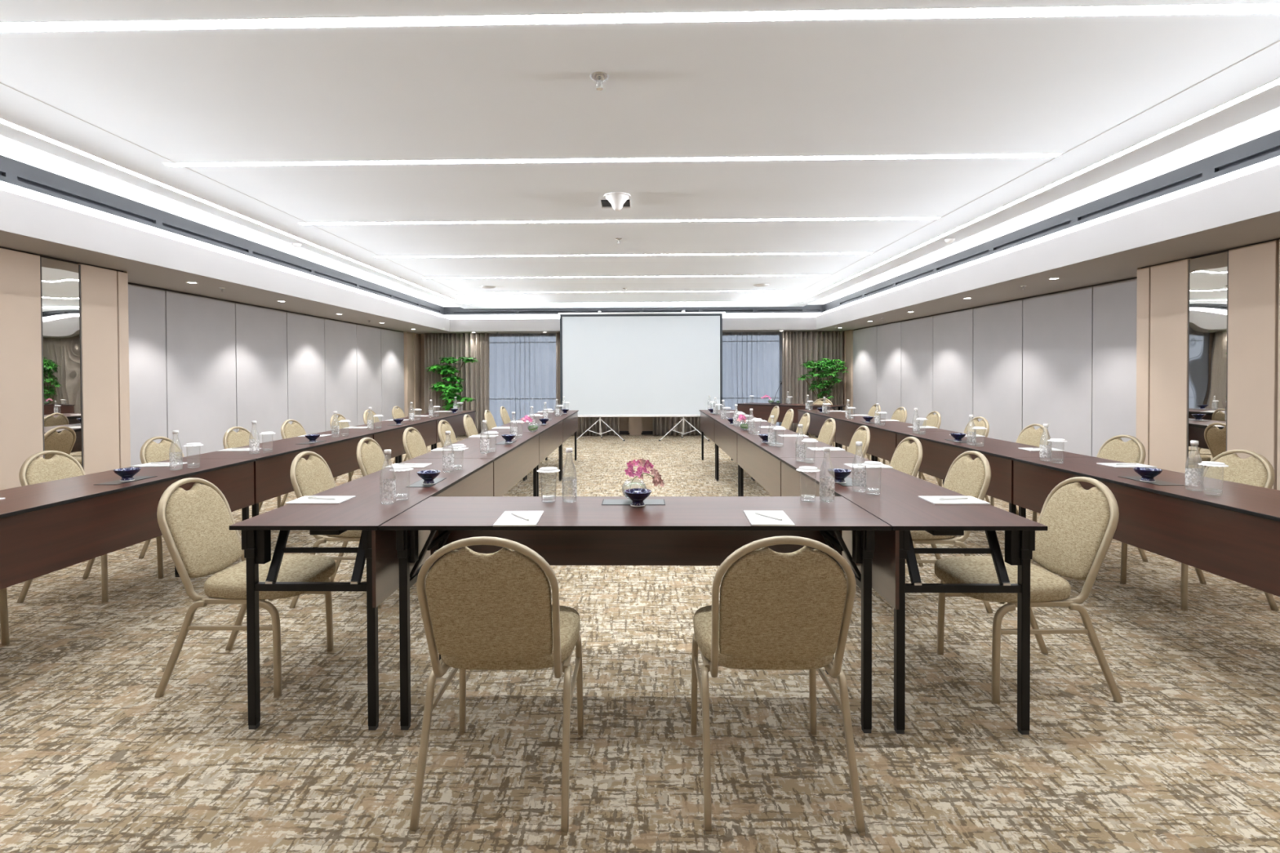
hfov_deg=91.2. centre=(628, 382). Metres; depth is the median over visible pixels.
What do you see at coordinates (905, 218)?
recessed light
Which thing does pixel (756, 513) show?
pen
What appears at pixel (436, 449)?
notepad
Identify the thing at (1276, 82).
recessed light
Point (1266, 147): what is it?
ceiling vent
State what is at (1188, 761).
floor
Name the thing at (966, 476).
banquet chair
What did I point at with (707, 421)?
folding table
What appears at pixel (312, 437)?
bowl
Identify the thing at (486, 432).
drinking glass
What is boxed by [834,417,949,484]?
folding table
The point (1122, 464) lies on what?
pen
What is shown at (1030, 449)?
notepad
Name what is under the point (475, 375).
curtain
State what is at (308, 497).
pen
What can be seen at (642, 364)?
projection screen
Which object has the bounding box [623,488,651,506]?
bowl
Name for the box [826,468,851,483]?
bowl
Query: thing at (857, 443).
water bottle
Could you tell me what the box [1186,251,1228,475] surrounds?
wall mirror
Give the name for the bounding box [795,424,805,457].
water bottle
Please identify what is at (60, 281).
wall mirror
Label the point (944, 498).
pen
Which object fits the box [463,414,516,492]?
banquet chair
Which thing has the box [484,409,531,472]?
banquet chair
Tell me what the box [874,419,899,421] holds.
notepad
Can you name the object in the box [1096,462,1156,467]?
notepad
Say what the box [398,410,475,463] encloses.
folding table
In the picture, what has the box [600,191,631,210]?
ceiling projector mount
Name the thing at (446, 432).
water bottle
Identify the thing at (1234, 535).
folding table
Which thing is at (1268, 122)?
light
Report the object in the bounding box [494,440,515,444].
cable box
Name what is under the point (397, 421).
bowl
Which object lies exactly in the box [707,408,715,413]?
bowl
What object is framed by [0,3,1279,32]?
recessed light
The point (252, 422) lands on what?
water bottle
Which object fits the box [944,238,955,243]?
smoke detector
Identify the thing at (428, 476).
bowl
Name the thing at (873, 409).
banquet chair
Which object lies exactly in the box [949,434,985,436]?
notepad
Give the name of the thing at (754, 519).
notepad
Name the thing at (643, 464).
flowers
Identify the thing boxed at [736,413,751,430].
flower vase
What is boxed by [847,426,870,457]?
banquet chair
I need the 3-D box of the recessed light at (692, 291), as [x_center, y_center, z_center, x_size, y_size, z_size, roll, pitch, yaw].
[-0.017,-1.433,9.894,5.432,0.002,0.064,0,1,1]
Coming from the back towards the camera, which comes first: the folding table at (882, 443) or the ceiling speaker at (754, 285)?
the ceiling speaker at (754, 285)
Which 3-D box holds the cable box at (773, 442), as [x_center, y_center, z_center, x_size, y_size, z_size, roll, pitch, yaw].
[1.105,0.464,4.866,0.116,0.002,0.260,0,1,1]
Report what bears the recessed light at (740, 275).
in the ceiling at (1049, 84)
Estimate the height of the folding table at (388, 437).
0.750 m
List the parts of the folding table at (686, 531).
leg, leg, modesty panel, leg, leg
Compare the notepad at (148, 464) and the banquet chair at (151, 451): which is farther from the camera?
the banquet chair at (151, 451)
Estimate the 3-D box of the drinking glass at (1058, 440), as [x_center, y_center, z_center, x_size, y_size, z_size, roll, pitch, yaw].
[2.528,0.403,3.695,0.100,0.141,0.100,0,1,-7]
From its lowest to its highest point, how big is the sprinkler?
0.056 m
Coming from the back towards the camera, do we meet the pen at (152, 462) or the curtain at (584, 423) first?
the curtain at (584, 423)
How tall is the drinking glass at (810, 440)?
0.141 m
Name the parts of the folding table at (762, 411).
modesty panel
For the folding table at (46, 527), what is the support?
on the floor
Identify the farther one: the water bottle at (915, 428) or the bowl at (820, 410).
the bowl at (820, 410)
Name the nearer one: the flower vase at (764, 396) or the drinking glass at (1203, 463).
the drinking glass at (1203, 463)
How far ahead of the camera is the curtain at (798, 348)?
13.02 m
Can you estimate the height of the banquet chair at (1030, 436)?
0.840 m
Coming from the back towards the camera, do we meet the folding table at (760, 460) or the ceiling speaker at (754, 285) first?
the ceiling speaker at (754, 285)
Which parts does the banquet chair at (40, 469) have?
leg, frame, backrest, leg, leg, leg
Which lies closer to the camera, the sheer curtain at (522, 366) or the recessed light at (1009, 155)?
the recessed light at (1009, 155)
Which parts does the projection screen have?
leg, post, leg, leg, post, leg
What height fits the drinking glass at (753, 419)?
0.141 m
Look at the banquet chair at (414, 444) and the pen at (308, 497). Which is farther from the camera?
the banquet chair at (414, 444)
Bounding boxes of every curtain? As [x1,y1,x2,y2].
[424,333,489,435]
[488,333,555,426]
[555,332,619,435]
[652,417,706,435]
[722,332,782,426]
[782,330,843,435]
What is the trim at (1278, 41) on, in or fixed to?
attached to the ceiling at (1049, 84)
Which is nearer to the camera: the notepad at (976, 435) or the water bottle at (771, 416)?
the water bottle at (771, 416)
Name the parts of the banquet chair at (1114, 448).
leg, backrest, frame, leg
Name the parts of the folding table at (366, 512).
leg, leg, modesty panel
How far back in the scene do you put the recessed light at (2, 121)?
4.33 m
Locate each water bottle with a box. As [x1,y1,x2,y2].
[168,430,182,470]
[248,421,258,450]
[331,411,339,437]
[367,407,373,427]
[379,449,395,504]
[442,431,453,467]
[480,420,489,453]
[510,411,517,438]
[561,448,577,502]
[747,408,755,431]
[768,415,776,443]
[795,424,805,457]
[819,447,835,502]
[844,400,850,417]
[851,441,866,492]
[874,403,879,422]
[911,408,919,430]
[966,414,976,445]
[1039,423,1052,461]
[1185,440,1203,491]
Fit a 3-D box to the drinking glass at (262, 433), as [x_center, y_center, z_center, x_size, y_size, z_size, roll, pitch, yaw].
[-2.515,0.415,4.367,0.100,0.141,0.100,0,1,9]
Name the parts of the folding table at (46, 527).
leg, leg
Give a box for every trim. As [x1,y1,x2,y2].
[0,40,1279,302]
[0,180,443,317]
[443,312,822,319]
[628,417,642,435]
[822,155,1279,314]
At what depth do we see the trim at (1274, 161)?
4.96 m
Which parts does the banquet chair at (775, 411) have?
backrest, frame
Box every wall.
[0,246,421,490]
[420,333,653,431]
[842,238,1279,490]
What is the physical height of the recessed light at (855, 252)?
0.002 m
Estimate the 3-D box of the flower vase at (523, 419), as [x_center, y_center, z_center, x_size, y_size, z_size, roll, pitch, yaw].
[-0.923,0.381,5.824,0.173,0.161,0.102,0,1,1]
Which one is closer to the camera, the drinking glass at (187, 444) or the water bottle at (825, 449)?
the water bottle at (825, 449)
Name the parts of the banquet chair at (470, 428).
frame, backrest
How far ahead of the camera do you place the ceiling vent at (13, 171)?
5.37 m
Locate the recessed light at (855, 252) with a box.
[374,252,872,257]
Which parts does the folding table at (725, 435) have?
leg, modesty panel, leg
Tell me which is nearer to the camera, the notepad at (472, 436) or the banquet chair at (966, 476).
the banquet chair at (966, 476)
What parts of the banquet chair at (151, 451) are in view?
leg, frame, backrest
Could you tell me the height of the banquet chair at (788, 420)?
0.840 m
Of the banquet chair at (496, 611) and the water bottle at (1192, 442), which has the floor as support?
the banquet chair at (496, 611)
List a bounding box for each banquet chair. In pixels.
[0,587,9,645]
[17,450,164,603]
[138,436,184,559]
[154,477,335,698]
[222,426,280,512]
[280,419,351,506]
[288,451,381,608]
[329,413,389,482]
[356,437,388,476]
[363,409,402,462]
[391,405,426,463]
[402,426,428,459]
[408,536,583,835]
[437,420,457,447]
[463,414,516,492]
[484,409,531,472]
[499,406,542,462]
[690,535,865,835]
[736,405,779,463]
[757,413,809,489]
[781,408,793,430]
[808,398,834,445]
[817,417,835,445]
[844,404,880,462]
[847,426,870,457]
[868,407,906,463]
[882,411,941,484]
[888,436,924,566]
[905,450,992,613]
[918,416,990,502]
[933,476,1123,704]
[990,423,1049,515]
[1031,435,1147,562]
[1120,448,1278,610]
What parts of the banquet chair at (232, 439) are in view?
frame, backrest, leg, leg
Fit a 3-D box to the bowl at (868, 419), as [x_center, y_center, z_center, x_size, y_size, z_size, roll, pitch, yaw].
[2.596,0.402,6.797,0.113,0.060,0.113,0,1,-8]
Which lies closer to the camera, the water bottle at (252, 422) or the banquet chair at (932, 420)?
the water bottle at (252, 422)
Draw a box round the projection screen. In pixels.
[558,310,725,441]
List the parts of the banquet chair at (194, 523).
leg, frame, backrest, leg, seat frame, seat, leg, leg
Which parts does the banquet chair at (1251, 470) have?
leg, leg, leg, backrest, frame, leg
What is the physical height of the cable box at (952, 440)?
0.002 m
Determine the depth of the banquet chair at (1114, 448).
4.40 m
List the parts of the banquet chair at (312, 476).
leg, frame, backrest, leg, seat frame, seat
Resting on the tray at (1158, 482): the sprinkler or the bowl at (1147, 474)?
the bowl at (1147, 474)
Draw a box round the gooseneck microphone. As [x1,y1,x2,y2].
[770,381,782,404]
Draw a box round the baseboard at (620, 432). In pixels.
[619,431,653,434]
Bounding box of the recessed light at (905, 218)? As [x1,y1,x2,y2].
[298,217,939,224]
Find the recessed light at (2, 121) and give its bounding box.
[0,118,462,303]
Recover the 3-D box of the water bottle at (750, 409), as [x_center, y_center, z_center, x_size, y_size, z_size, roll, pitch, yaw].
[1.095,0.344,5.585,0.062,0.224,0.062,0,1,37]
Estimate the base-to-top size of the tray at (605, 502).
0.002 m
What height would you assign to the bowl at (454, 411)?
0.060 m
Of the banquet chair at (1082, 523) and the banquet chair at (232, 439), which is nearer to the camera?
the banquet chair at (1082, 523)
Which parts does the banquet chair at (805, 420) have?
backrest, frame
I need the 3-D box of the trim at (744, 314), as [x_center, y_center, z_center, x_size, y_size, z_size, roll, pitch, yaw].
[0.076,-1.296,12.860,7.770,0.227,0.070,0,1,1]
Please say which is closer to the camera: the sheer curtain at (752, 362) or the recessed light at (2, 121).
the recessed light at (2, 121)
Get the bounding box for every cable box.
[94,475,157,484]
[297,440,324,444]
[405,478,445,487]
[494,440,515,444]
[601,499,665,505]
[760,440,781,444]
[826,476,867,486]
[944,439,975,443]
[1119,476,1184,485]
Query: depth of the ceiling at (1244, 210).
5.41 m
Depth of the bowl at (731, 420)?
6.59 m
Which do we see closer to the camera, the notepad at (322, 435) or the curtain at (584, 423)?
the notepad at (322, 435)
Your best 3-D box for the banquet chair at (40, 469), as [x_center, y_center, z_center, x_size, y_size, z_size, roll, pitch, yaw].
[-3.201,0.827,3.763,0.605,0.840,0.447,0,1,0]
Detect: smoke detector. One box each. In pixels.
[291,243,302,247]
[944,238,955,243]
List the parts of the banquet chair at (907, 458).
backrest, frame, leg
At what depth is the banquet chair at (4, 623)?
2.99 m
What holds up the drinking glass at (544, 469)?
on the folding table at (686, 531)
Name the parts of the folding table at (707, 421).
leg, modesty panel, leg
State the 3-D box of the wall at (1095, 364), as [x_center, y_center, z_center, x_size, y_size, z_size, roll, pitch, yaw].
[4.696,0.102,5.958,0.738,2.170,14.690,0,1,1]
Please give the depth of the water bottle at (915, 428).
5.54 m
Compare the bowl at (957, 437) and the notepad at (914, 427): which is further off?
the notepad at (914, 427)
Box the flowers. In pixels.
[622,458,664,500]
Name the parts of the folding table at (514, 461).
modesty panel, leg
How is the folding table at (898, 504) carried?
on the floor
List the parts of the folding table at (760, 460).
leg, modesty panel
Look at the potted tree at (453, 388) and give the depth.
12.71 m
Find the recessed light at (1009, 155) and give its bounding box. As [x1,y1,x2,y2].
[164,153,1061,166]
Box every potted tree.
[425,356,477,438]
[797,358,848,437]
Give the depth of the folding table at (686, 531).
2.47 m
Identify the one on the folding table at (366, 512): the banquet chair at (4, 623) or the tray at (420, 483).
the tray at (420, 483)
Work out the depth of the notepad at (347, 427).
6.32 m
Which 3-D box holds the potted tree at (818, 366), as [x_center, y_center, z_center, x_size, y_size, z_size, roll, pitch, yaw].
[3.906,0.308,12.630,1.060,1.595,0.551,0,1,12]
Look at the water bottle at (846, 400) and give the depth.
7.38 m
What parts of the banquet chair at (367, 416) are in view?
frame, backrest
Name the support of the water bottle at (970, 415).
on the folding table at (939, 454)
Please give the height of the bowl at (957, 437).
0.060 m
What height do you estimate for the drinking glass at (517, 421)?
0.141 m
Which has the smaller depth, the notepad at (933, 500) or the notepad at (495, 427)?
the notepad at (933, 500)
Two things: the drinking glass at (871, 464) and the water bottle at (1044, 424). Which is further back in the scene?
the water bottle at (1044, 424)
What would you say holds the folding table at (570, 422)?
on the floor
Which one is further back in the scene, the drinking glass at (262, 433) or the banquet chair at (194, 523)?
the drinking glass at (262, 433)
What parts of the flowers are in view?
stem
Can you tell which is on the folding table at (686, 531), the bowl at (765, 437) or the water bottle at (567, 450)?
the water bottle at (567, 450)
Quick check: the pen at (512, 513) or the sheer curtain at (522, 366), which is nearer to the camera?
the pen at (512, 513)
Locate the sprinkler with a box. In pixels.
[590,71,608,90]
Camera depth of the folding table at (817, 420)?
8.35 m
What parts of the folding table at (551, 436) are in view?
leg, modesty panel, leg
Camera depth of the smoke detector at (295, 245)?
6.18 m
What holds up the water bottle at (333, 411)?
on the folding table at (272, 479)
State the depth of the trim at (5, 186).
5.37 m
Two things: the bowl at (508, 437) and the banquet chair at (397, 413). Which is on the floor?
the banquet chair at (397, 413)
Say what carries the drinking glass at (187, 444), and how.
on the folding table at (46, 527)
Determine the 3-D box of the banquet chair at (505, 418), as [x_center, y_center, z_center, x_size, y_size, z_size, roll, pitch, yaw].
[-1.503,0.755,8.891,0.605,0.840,0.446,0,1,1]
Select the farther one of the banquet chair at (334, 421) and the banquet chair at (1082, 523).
the banquet chair at (334, 421)
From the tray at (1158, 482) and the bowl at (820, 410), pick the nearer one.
the tray at (1158, 482)
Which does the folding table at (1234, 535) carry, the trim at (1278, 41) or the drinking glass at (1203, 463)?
the drinking glass at (1203, 463)
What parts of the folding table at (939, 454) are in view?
modesty panel, leg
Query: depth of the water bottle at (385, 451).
2.59 m
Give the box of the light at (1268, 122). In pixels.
[0,106,1279,306]
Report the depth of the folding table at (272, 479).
4.48 m
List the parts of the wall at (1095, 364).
panel, panel, panel, panel, panel, panel, panel, panel, panel, panel, panel, panel, panel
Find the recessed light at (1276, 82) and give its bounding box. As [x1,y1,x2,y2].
[798,77,1279,302]
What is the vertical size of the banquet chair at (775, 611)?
0.840 m
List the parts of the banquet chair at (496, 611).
leg, leg, backrest, frame, seat frame, seat, leg, leg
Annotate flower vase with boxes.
[520,414,537,432]
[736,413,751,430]
[760,395,773,402]
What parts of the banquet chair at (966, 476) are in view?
seat, seat frame, leg, backrest, frame, leg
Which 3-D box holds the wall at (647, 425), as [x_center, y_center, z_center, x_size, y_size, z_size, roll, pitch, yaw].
[0.058,-0.040,13.467,9.600,2.300,0.150,0,1,1]
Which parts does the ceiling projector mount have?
dark plate, plate frame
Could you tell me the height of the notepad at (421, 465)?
0.005 m
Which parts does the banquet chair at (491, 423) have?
frame, backrest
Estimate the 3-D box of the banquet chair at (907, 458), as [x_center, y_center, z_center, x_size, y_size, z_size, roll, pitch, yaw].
[1.691,0.799,4.369,0.605,0.840,0.446,0,1,0]
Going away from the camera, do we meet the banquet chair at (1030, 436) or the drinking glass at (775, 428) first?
the drinking glass at (775, 428)
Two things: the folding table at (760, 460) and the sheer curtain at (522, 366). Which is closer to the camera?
the folding table at (760, 460)
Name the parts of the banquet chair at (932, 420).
backrest, frame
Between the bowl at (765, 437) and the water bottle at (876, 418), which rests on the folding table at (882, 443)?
the water bottle at (876, 418)
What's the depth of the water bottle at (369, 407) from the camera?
6.14 m
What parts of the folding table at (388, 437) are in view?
leg, modesty panel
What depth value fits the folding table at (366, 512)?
2.31 m
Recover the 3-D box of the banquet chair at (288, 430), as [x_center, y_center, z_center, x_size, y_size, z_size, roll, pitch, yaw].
[-3.156,0.794,6.372,0.605,0.840,0.446,0,1,2]
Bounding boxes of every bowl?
[112,467,141,481]
[304,434,320,442]
[393,418,404,424]
[416,470,440,484]
[449,408,457,413]
[501,434,515,443]
[538,418,549,424]
[560,408,568,413]
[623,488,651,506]
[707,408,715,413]
[727,417,736,424]
[758,434,773,442]
[817,408,825,413]
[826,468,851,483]
[862,416,873,422]
[950,432,966,441]
[1133,466,1162,482]
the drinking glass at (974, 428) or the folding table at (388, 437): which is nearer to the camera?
the drinking glass at (974, 428)
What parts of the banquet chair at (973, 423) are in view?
leg, leg, backrest, frame, leg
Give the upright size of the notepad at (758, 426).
0.005 m
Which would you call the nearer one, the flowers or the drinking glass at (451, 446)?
the flowers
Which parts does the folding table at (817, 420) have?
modesty panel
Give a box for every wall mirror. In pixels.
[40,257,83,468]
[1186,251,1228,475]
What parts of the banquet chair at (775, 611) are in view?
leg, leg, seat, seat frame, frame, backrest, leg, leg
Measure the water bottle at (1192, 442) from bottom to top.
0.224 m
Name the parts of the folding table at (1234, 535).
leg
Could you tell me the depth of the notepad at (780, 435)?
5.35 m
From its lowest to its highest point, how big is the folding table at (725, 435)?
0.750 m
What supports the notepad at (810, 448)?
on the folding table at (760, 460)
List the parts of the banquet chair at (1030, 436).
leg, backrest, frame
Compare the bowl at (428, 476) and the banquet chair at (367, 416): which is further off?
the banquet chair at (367, 416)
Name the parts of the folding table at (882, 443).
modesty panel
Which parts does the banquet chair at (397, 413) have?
frame, backrest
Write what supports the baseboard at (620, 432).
attached to the wall at (647, 425)
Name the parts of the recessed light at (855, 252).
rail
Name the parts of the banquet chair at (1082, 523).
leg, seat, leg, seat frame, leg, backrest, frame, leg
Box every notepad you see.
[131,462,187,466]
[217,448,261,451]
[285,495,355,504]
[297,434,331,436]
[343,426,371,428]
[384,463,431,467]
[431,448,468,451]
[468,435,498,437]
[492,426,517,428]
[493,511,543,526]
[743,510,795,526]
[758,426,784,427]
[777,434,808,436]
[807,447,845,450]
[844,463,893,468]
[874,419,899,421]
[907,426,936,428]
[918,496,990,504]
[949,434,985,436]
[1017,447,1064,451]
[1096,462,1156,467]
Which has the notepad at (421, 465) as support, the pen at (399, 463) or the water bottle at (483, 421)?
the pen at (399, 463)
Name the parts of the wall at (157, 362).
wall panel, wall panel, wall panel, wall panel, wall panel, wall panel, wall panel, wall panel, wall panel, wall panel, wall panel, wall panel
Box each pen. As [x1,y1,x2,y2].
[151,462,168,464]
[307,496,336,499]
[398,462,419,465]
[511,511,528,520]
[755,511,782,520]
[938,497,968,500]
[1115,462,1137,465]
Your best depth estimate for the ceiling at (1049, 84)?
3.21 m
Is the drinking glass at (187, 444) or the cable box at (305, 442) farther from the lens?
the cable box at (305, 442)
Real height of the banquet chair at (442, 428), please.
0.840 m
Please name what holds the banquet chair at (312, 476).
on the floor
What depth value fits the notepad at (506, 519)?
2.28 m
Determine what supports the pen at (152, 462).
on the notepad at (148, 464)
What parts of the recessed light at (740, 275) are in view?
rail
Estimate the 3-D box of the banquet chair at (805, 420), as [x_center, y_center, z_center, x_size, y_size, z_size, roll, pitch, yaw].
[1.739,0.764,7.129,0.605,0.840,0.446,0,1,3]
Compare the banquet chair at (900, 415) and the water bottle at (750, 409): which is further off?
the banquet chair at (900, 415)
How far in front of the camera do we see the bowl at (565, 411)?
8.55 m
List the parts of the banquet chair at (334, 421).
frame, backrest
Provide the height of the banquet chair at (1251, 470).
0.840 m
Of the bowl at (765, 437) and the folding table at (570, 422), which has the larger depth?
the folding table at (570, 422)
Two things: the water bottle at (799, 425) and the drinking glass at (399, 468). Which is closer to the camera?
the drinking glass at (399, 468)
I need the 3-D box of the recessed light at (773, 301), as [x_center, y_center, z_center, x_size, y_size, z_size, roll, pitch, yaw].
[0.023,-1.452,11.406,6.080,0.003,0.053,0,1,1]
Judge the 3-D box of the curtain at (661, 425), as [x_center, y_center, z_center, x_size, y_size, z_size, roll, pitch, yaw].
[1.079,0.023,13.081,1.169,2.153,0.236,0,1,1]
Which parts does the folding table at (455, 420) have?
leg, modesty panel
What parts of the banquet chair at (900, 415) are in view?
backrest, frame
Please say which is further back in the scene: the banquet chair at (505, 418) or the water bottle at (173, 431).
the banquet chair at (505, 418)
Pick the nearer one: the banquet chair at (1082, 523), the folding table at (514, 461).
the banquet chair at (1082, 523)
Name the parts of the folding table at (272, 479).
leg, modesty panel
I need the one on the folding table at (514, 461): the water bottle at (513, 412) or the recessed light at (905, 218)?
the water bottle at (513, 412)
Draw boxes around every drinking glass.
[182,443,203,468]
[259,431,275,453]
[338,419,349,436]
[389,466,413,501]
[448,444,466,470]
[484,431,498,452]
[512,420,524,435]
[537,466,559,502]
[751,417,762,434]
[772,426,786,447]
[795,466,820,502]
[801,438,817,463]
[861,461,884,495]
[971,426,986,444]
[1047,438,1066,463]
[1198,461,1228,496]
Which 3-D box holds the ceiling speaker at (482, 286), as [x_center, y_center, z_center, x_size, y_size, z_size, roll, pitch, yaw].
[-2.081,-1.408,9.274,0.230,0.020,0.230,0,1,1]
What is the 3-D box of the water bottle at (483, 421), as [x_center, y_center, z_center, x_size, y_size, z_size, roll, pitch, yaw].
[-0.979,0.369,4.264,0.062,0.224,0.062,0,1,-4]
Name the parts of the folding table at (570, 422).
leg, modesty panel, leg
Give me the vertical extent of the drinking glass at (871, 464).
0.141 m
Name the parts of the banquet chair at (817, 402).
backrest, frame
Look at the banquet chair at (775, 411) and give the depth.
8.62 m
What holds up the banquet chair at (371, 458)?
on the floor
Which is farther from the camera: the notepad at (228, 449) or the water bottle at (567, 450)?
the notepad at (228, 449)
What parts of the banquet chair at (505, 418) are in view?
frame, backrest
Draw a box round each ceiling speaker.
[480,285,495,288]
[753,284,768,286]
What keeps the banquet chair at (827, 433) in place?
on the floor
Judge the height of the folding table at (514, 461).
0.750 m
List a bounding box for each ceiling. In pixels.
[0,0,1279,308]
[0,164,1279,333]
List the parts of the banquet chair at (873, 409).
backrest, frame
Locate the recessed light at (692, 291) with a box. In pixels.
[455,290,787,293]
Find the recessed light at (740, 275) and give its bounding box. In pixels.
[422,275,829,278]
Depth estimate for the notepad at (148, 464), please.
3.73 m
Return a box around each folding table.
[0,458,256,589]
[177,432,374,517]
[229,457,495,730]
[321,418,437,463]
[379,496,891,733]
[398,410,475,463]
[414,432,540,496]
[484,418,564,496]
[525,410,578,479]
[699,409,755,479]
[713,417,793,496]
[735,431,862,496]
[736,402,845,448]
[778,457,1048,734]
[796,409,875,461]
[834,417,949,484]
[894,431,1093,514]
[1010,457,1279,596]
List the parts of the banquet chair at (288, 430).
leg, frame, backrest, leg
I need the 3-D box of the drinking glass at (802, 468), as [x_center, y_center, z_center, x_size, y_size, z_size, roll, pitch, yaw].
[0.749,0.424,2.614,0.100,0.141,0.100,0,1,-15]
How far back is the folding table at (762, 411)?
10.86 m
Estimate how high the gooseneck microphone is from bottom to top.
0.400 m
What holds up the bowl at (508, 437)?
on the cable box at (502, 442)
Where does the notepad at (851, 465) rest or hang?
on the folding table at (898, 504)
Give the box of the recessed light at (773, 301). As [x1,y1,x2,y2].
[515,301,798,303]
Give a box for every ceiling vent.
[0,155,443,314]
[443,304,822,315]
[822,129,1279,311]
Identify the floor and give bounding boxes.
[0,434,1279,852]
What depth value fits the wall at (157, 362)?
6.57 m
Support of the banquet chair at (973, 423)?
on the floor
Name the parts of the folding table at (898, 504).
modesty panel, leg, leg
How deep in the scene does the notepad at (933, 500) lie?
2.58 m

